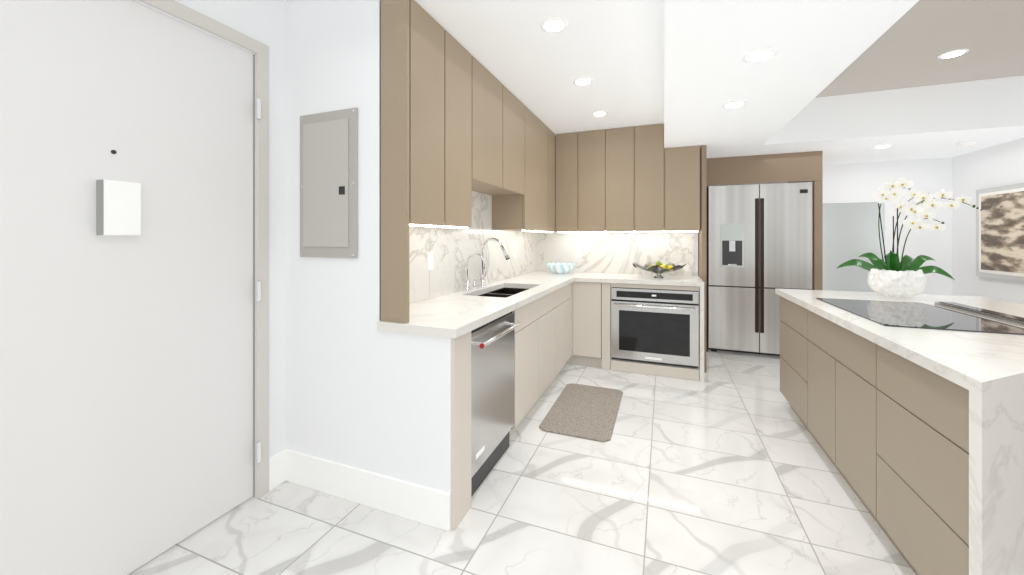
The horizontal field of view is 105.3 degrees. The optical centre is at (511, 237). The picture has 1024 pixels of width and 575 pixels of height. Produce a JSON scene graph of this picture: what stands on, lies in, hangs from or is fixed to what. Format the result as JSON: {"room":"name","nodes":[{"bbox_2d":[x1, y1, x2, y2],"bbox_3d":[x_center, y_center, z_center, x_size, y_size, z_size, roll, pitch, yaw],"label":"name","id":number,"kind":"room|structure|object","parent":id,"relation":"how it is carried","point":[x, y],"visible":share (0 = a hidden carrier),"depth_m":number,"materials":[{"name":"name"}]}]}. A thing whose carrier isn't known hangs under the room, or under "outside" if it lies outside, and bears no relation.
{"room":"kitchen","nodes":[
{"label":"kitchen","id":0,"kind":"room"},
{"bbox_2d":[132,0,315,497],"bbox_3d":[-2.084,0.000,0.104,0.160,2.600,4.680,0,0,21],"label":"wall","id":1,"kind":"structure","parent":0,"point":[288,27],"depth_m":2.06,"materials":[{"name":"white paint"}]},
{"bbox_2d":[0,0,260,574],"bbox_3d":[-1.458,0.186,1.530,0.086,2.204,0.924,0,0,21],"label":"entry door","id":2,"kind":"structure","parent":1,"relation":"in","point":[126,287],"depth_m":1.47,"materials":[{"name":"white paint"}]},
{"bbox_2d":[138,0,268,498],"bbox_3d":[-1.480,0.160,1.532,0.108,2.280,1.040,0,0,21],"label":"door frame","id":3,"kind":"structure","parent":1,"relation":"attached to","point":[178,10],"depth_m":1.95,"materials":[{"name":"grey paint"}]},
{"bbox_2d":[372,0,450,493],"bbox_3d":[-0.428,0.000,1.884,0.395,2.600,0.160,0,0,21],"label":"wall","id":4,"kind":"structure","parent":0,"point":[411,373],"depth_m":1.83,"materials":[{"name":"white paint"}]},
{"bbox_2d":[277,449,450,531],"bbox_3d":[-0.749,1.218,1.913,1.015,0.165,0.020,0,0,21],"label":"baseboard","id":5,"kind":"structure","parent":4,"relation":"attached to","point":[429,506],"depth_m":1.89,"materials":[{"name":"white paint"}]},
{"bbox_2d":[320,0,510,471],"bbox_3d":[-0.301,0.000,3.412,0.180,2.600,3.100,0,0,21],"label":"wall","id":6,"kind":"structure","parent":0,"point":[352,384],"depth_m":1.95,"materials":[{"name":"white paint"}]},
{"bbox_2d":[300,108,357,257],"bbox_3d":[-0.939,-0.270,1.982,0.378,0.740,0.027,0,0,21],"label":"electrical panel","id":7,"kind":"object","parent":6,"relation":"attached to","point":[328,184],"visible":1,"depth_m":1.97,"materials":[{"name":"grey paint"}]},
{"bbox_2d":[380,8,475,227],"bbox_3d":[-0.493,-0.611,2.268,0.327,1.072,0.502,0,0,21],"label":"upper cabinet","id":8,"kind":"object","parent":6,"relation":"attached to","point":[459,123],"depth_m":1.97,"materials":[{"name":"brown wood"}]},
{"bbox_2d":[409,191,536,303],"bbox_3d":[-0.215,0.011,3.411,0.015,0.777,2.834,0,0,21],"label":"backsplash","id":9,"kind":"structure","parent":6,"relation":"attached to","point":[452,249],"depth_m":3.03,"materials":[{"name":"stone"}]},
{"bbox_2d":[427,252,433,269],"bbox_3d":[-0.535,0.150,2.559,0.006,0.120,0.070,0,0,21],"label":"electrical outlet plate","id":10,"kind":"object","parent":9,"relation":"attached to","point":[430,260],"depth_m":2.55,"materials":[{"name":"white plastic"}]},
{"bbox_2d":[514,247,516,257],"bbox_3d":[0.035,0.150,4.022,0.006,0.120,0.070,0,0,21],"label":"electrical outlet plate","id":11,"kind":"object","parent":9,"relation":"attached to","point":[515,248],"depth_m":4.02,"materials":[{"name":"white plastic"}]},
{"bbox_2d":[476,59,527,195],"bbox_3d":[-0.222,-0.763,2.965,0.327,0.767,0.995,0,0,21],"label":"upper cabinet","id":12,"kind":"object","parent":6,"relation":"attached to","point":[501,118],"depth_m":2.88,"materials":[{"name":"brown wood"}]},
{"bbox_2d":[492,109,555,231],"bbox_3d":[0.143,-0.611,3.900,0.327,1.072,1.011,0,0,21],"label":"upper cabinet","id":13,"kind":"object","parent":6,"relation":"attached to","point":[534,212],"depth_m":3.65,"materials":[{"name":"brown wood"}]},
{"bbox_2d":[471,312,520,496],"bbox_3d":[-0.311,0.872,2.248,0.588,0.856,0.587,0,0,21],"label":"dishwasher","id":14,"kind":"object","parent":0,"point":[492,383],"visible":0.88,"depth_m":2.11,"materials":[{"name":"silver metal"}]},
{"bbox_2d":[128,349,915,574],"bbox_3d":[0.984,1.330,1.146,5.400,0.060,9.250,0,0,21],"label":"floor","id":15,"kind":"structure","parent":0,"point":[727,467],"depth_m":1.85,"materials":[{"name":"tile"}]},
{"bbox_2d":[565,272,576,365],"bbox_3d":[0.866,0.850,4.190,0.430,0.900,0.598,0,0,21],"label":"base cabinet","id":16,"kind":"object","parent":15,"relation":"on","point":[574,273],"depth_m":3.77,"materials":[{"name":"brown wood"}]},
{"bbox_2d":[539,383,622,441],"bbox_3d":[0.557,1.293,2.970,0.480,0.012,0.900,0,0,21],"label":"kitchen rug","id":17,"kind":"object","parent":15,"relation":"on","point":[588,412],"visible":1,"depth_m":2.86,"materials":[{"name":"fabric"}]},
{"bbox_2d":[569,272,616,369],"bbox_3d":[0.897,0.850,4.178,0.377,0.900,0.598,0,0,21],"label":"base cabinet","id":18,"kind":"object","parent":15,"relation":"on","point":[590,300],"depth_m":3.91,"materials":[{"name":"brown wood"}]},
{"bbox_2d":[377,271,572,338],"bbox_3d":[0.023,0.420,3.221,0.597,0.040,3.016,0,0,21],"label":"countertop","id":19,"kind":"structure","parent":18,"relation":"on","point":[449,316],"depth_m":2.24,"materials":[{"name":"white stone"}]},
{"bbox_2d":[464,253,484,290],"bbox_3d":[-0.277,0.256,2.929,0.168,0.286,0.058,0,0,21],"label":"filter faucet","id":20,"kind":"object","parent":19,"relation":"on","point":[467,283],"visible":1,"depth_m":2.93,"materials":[{"name":"silver metal"}]},
{"bbox_2d":[472,278,480,288],"bbox_3d":[-0.276,0.354,3.049,0.072,0.090,0.031,0,0,21],"label":"soap dispenser","id":21,"kind":"object","parent":19,"relation":"on","point":[474,286],"visible":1,"depth_m":3.04,"materials":[{"name":"silver metal"}]},
{"bbox_2d":[479,238,509,286],"bbox_3d":[-0.136,0.199,3.169,0.270,0.401,0.102,0,0,21],"label":"kitchen faucet","id":22,"kind":"object","parent":19,"relation":"on","point":[507,257],"visible":0.96,"depth_m":3.17,"materials":[{"name":"silver metal"}]},
{"bbox_2d":[477,287,540,323],"bbox_3d":[-0.055,0.523,3.038,0.348,0.190,0.789,0,0,21],"label":"sink","id":23,"kind":"object","parent":19,"relation":"in","point":[530,309],"depth_m":2.85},
{"bbox_2d":[545,263,575,273],"bbox_3d":[0.545,0.344,4.371,0.344,0.110,0.344,0,0,21],"label":"bowl","id":24,"kind":"object","parent":19,"relation":"on","point":[560,268],"visible":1,"depth_m":4.27,"materials":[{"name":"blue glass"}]},
{"bbox_2d":[573,279,608,282],"bbox_3d":[1.271,0.420,4.017,1.150,0.040,0.627,0,0,21],"label":"countertop","id":25,"kind":"structure","parent":18,"relation":"on","point":[574,280],"depth_m":3.88,"materials":[{"name":"white stone"}]},
{"bbox_2d":[633,261,686,277],"bbox_3d":[1.475,0.317,3.921,0.515,0.164,0.507,0,0,21],"label":"fruit bowl","id":26,"kind":"object","parent":25,"relation":"on","point":[658,267],"visible":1,"depth_m":3.86,"materials":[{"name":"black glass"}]},
{"bbox_2d":[609,274,703,382],"bbox_3d":[1.454,0.850,3.946,0.828,0.900,0.627,0,0,21],"label":"base cabinet","id":27,"kind":"object","parent":15,"relation":"on","point":[675,282],"depth_m":3.67,"materials":[{"name":"brown"}]},
{"bbox_2d":[611,283,698,367],"bbox_3d":[1.419,0.838,3.902,0.777,0.700,0.598,0,0,21],"label":"wall oven","id":28,"kind":"object","parent":27,"relation":"in","point":[657,326],"visible":1,"depth_m":3.67,"materials":[{"name":"silver metal"}]},
{"bbox_2d":[708,182,811,355],"bbox_3d":[2.832,0.357,4.635,0.970,1.885,0.866,0,0,21],"label":"refrigerator","id":29,"kind":"object","parent":15,"relation":"on","point":[759,243],"visible":0.75,"depth_m":4.26,"materials":[{"name":"silver metal"}]},
{"bbox_2d":[698,145,822,372],"bbox_3d":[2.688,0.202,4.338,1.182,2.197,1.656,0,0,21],"label":"surround","id":30,"kind":"object","parent":15,"relation":"on","point":[793,167],"visible":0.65,"depth_m":4.10,"materials":[{"name":"brown wood"}]},
{"bbox_2d":[775,288,1023,574],"bbox_3d":[2.253,0.838,1.869,1.200,0.925,2.160,0,0,21],"label":"kitchen island","id":31,"kind":"object","parent":15,"relation":"on","point":[909,412],"visible":1,"depth_m":1.48,"materials":[{"name":"brown wood"}]},
{"bbox_2d":[836,177,981,296],"bbox_3d":[2.621,-0.003,2.638,0.638,0.799,0.446,0,0,21],"label":"potted orchid","id":32,"kind":"object","parent":31,"relation":"on","point":[892,275],"visible":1,"depth_m":2.57,"materials":[{"name":"white plant"}]},
{"bbox_2d":[572,232,697,348],"bbox_3d":[1.148,0.000,4.458,1.760,2.600,0.100,0,0,21],"label":"wall","id":33,"kind":"structure","parent":0,"point":[696,233],"depth_m":4.10,"materials":[{"name":"white paint"}]},
{"bbox_2d":[556,132,579,231],"bbox_3d":[0.655,-0.611,4.417,0.251,1.072,0.326,0,0,21],"label":"upper cabinet","id":34,"kind":"object","parent":33,"relation":"attached to","point":[567,144],"depth_m":4.26,"materials":[{"name":"brown wood"}]},
{"bbox_2d":[580,129,607,231],"bbox_3d":[0.908,-0.611,4.319,0.292,1.072,0.326,0,0,21],"label":"upper cabinet","id":35,"kind":"object","parent":33,"relation":"attached to","point":[593,144],"depth_m":4.15,"materials":[{"name":"brown wood"}]},
{"bbox_2d":[537,232,694,275],"bbox_3d":[1.117,0.164,4.404,1.715,0.472,0.015,0,0,21],"label":"backsplash","id":36,"kind":"structure","parent":33,"relation":"attached to","point":[602,252],"depth_m":4.37,"materials":[{"name":"stone"}]},
{"bbox_2d":[576,247,581,257],"bbox_3d":[0.777,0.170,4.525,0.070,0.120,0.006,0,0,21],"label":"electrical outlet plate","id":37,"kind":"object","parent":36,"relation":"attached to","point":[578,249],"depth_m":4.52,"materials":[{"name":"white plastic"}]},
{"bbox_2d":[608,126,635,231],"bbox_3d":[1.179,-0.611,4.213,0.290,1.072,0.326,0,0,21],"label":"upper cabinet","id":38,"kind":"object","parent":33,"relation":"attached to","point":[621,141],"depth_m":4.05,"materials":[{"name":"brown wood"}]},
{"bbox_2d":[636,124,663,231],"bbox_3d":[1.448,-0.611,4.108,0.287,1.072,0.326,0,0,21],"label":"upper cabinet","id":39,"kind":"object","parent":33,"relation":"attached to","point":[649,138],"depth_m":3.95,"materials":[{"name":"brown wood"}]},
{"bbox_2d":[664,146,699,231],"bbox_3d":[1.733,-0.486,3.997,0.325,0.822,0.326,0,0,21],"label":"upper cabinet","id":40,"kind":"object","parent":33,"relation":"attached to","point":[681,164],"depth_m":3.84,"materials":[{"name":"brown wood"}]},
{"bbox_2d":[415,0,1023,164],"bbox_3d":[0.960,-1.150,1.155,5.050,0.500,8.850,0,0,21],"label":"ceiling","id":41,"kind":"structure","parent":0,"point":[843,81],"depth_m":2.58,"materials":[{"name":"white paint"}]},
{"bbox_2d":[540,17,567,32],"bbox_3d":[0.228,-1.147,2.112,0.150,0.006,0.150,0,0,21],"label":"recessed light","id":42,"kind":"object","parent":41,"relation":"in","point":[553,25],"visible":1,"depth_m":2.10,"materials":[{"name":"white plastic"}]},
{"bbox_2d":[573,77,592,84],"bbox_3d":[0.522,-1.147,2.866,0.150,0.006,0.150,0,0,21],"label":"recessed light","id":43,"kind":"object","parent":41,"relation":"in","point":[583,81],"visible":1,"depth_m":2.86,"materials":[{"name":"white plastic"}]},
{"bbox_2d":[592,111,607,115],"bbox_3d":[0.812,-1.147,3.612,0.150,0.006,0.150,0,0,21],"label":"recessed light","id":44,"kind":"object","parent":41,"relation":"in","point":[599,113],"visible":1,"depth_m":3.59,"materials":[{"name":"white"}]},
{"bbox_2d":[722,101,746,107],"bbox_3d":[1.500,-0.897,2.635,0.150,0.006,0.150,0,0,21],"label":"recessed light","id":45,"kind":"object","parent":41,"relation":"in","point":[734,104],"visible":1,"depth_m":2.62,"materials":[{"name":"white"}]},
{"bbox_2d":[742,48,777,62],"bbox_3d":[1.224,-0.897,1.927,0.150,0.006,0.150,0,0,21],"label":"recessed light","id":46,"kind":"object","parent":41,"relation":"in","point":[759,55],"visible":1,"depth_m":1.92,"materials":[{"name":"white plastic"}]},
{"bbox_2d":[872,145,892,147],"bbox_3d":[3.643,-0.897,3.839,0.150,0.006,0.150,0,0,21],"label":"recessed light","id":47,"kind":"object","parent":41,"relation":"in","point":[881,146],"visible":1,"depth_m":3.82,"materials":[{"name":"white"}]},
{"bbox_2d":[937,49,968,58],"bbox_3d":[3.114,-1.297,2.757,0.150,0.006,0.150,0,0,21],"label":"recessed light","id":48,"kind":"object","parent":41,"relation":"in","point":[953,53],"visible":1,"depth_m":2.75,"materials":[{"name":"white"}]},
{"bbox_2d":[956,141,976,146],"bbox_3d":[4.278,-0.882,3.677,0.130,0.035,0.130,0,0,21],"label":"recessed light","id":49,"kind":"object","parent":41,"relation":"attached to","point":[966,143],"visible":1,"depth_m":3.65,"materials":[{"name":"white plastic"}]},
{"bbox_2d":[706,157,951,294],"bbox_3d":[3.648,0.000,4.937,2.750,2.600,0.150,0,0,21],"label":"wall","id":50,"kind":"structure","parent":0,"point":[844,182],"depth_m":4.49,"materials":[{"name":"white paint"}]},
{"bbox_2d":[823,202,883,291],"bbox_3d":[3.968,0.415,4.726,0.840,1.670,0.008,0,0,21],"label":"wall mirror","id":51,"kind":"object","parent":50,"relation":"attached to","point":[850,231],"visible":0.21,"depth_m":4.69,"materials":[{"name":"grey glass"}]},
{"bbox_2d":[952,137,1023,303],"bbox_3d":[3.383,0.000,0.211,0.150,2.600,9.150,0,0,21],"label":"wall","id":52,"kind":"structure","parent":0,"point":[1002,164],"depth_m":4.04,"materials":[{"name":"white paint"}]},
{"bbox_2d":[976,183,1023,281],"bbox_3d":[4.583,-0.050,3.548,0.034,0.880,0.940,0,0,21],"label":"picture frame","id":53,"kind":"object","parent":52,"relation":"attached to","point":[1000,235],"visible":1,"depth_m":3.69,"materials":[{"name":"silver metal"}]}
]}

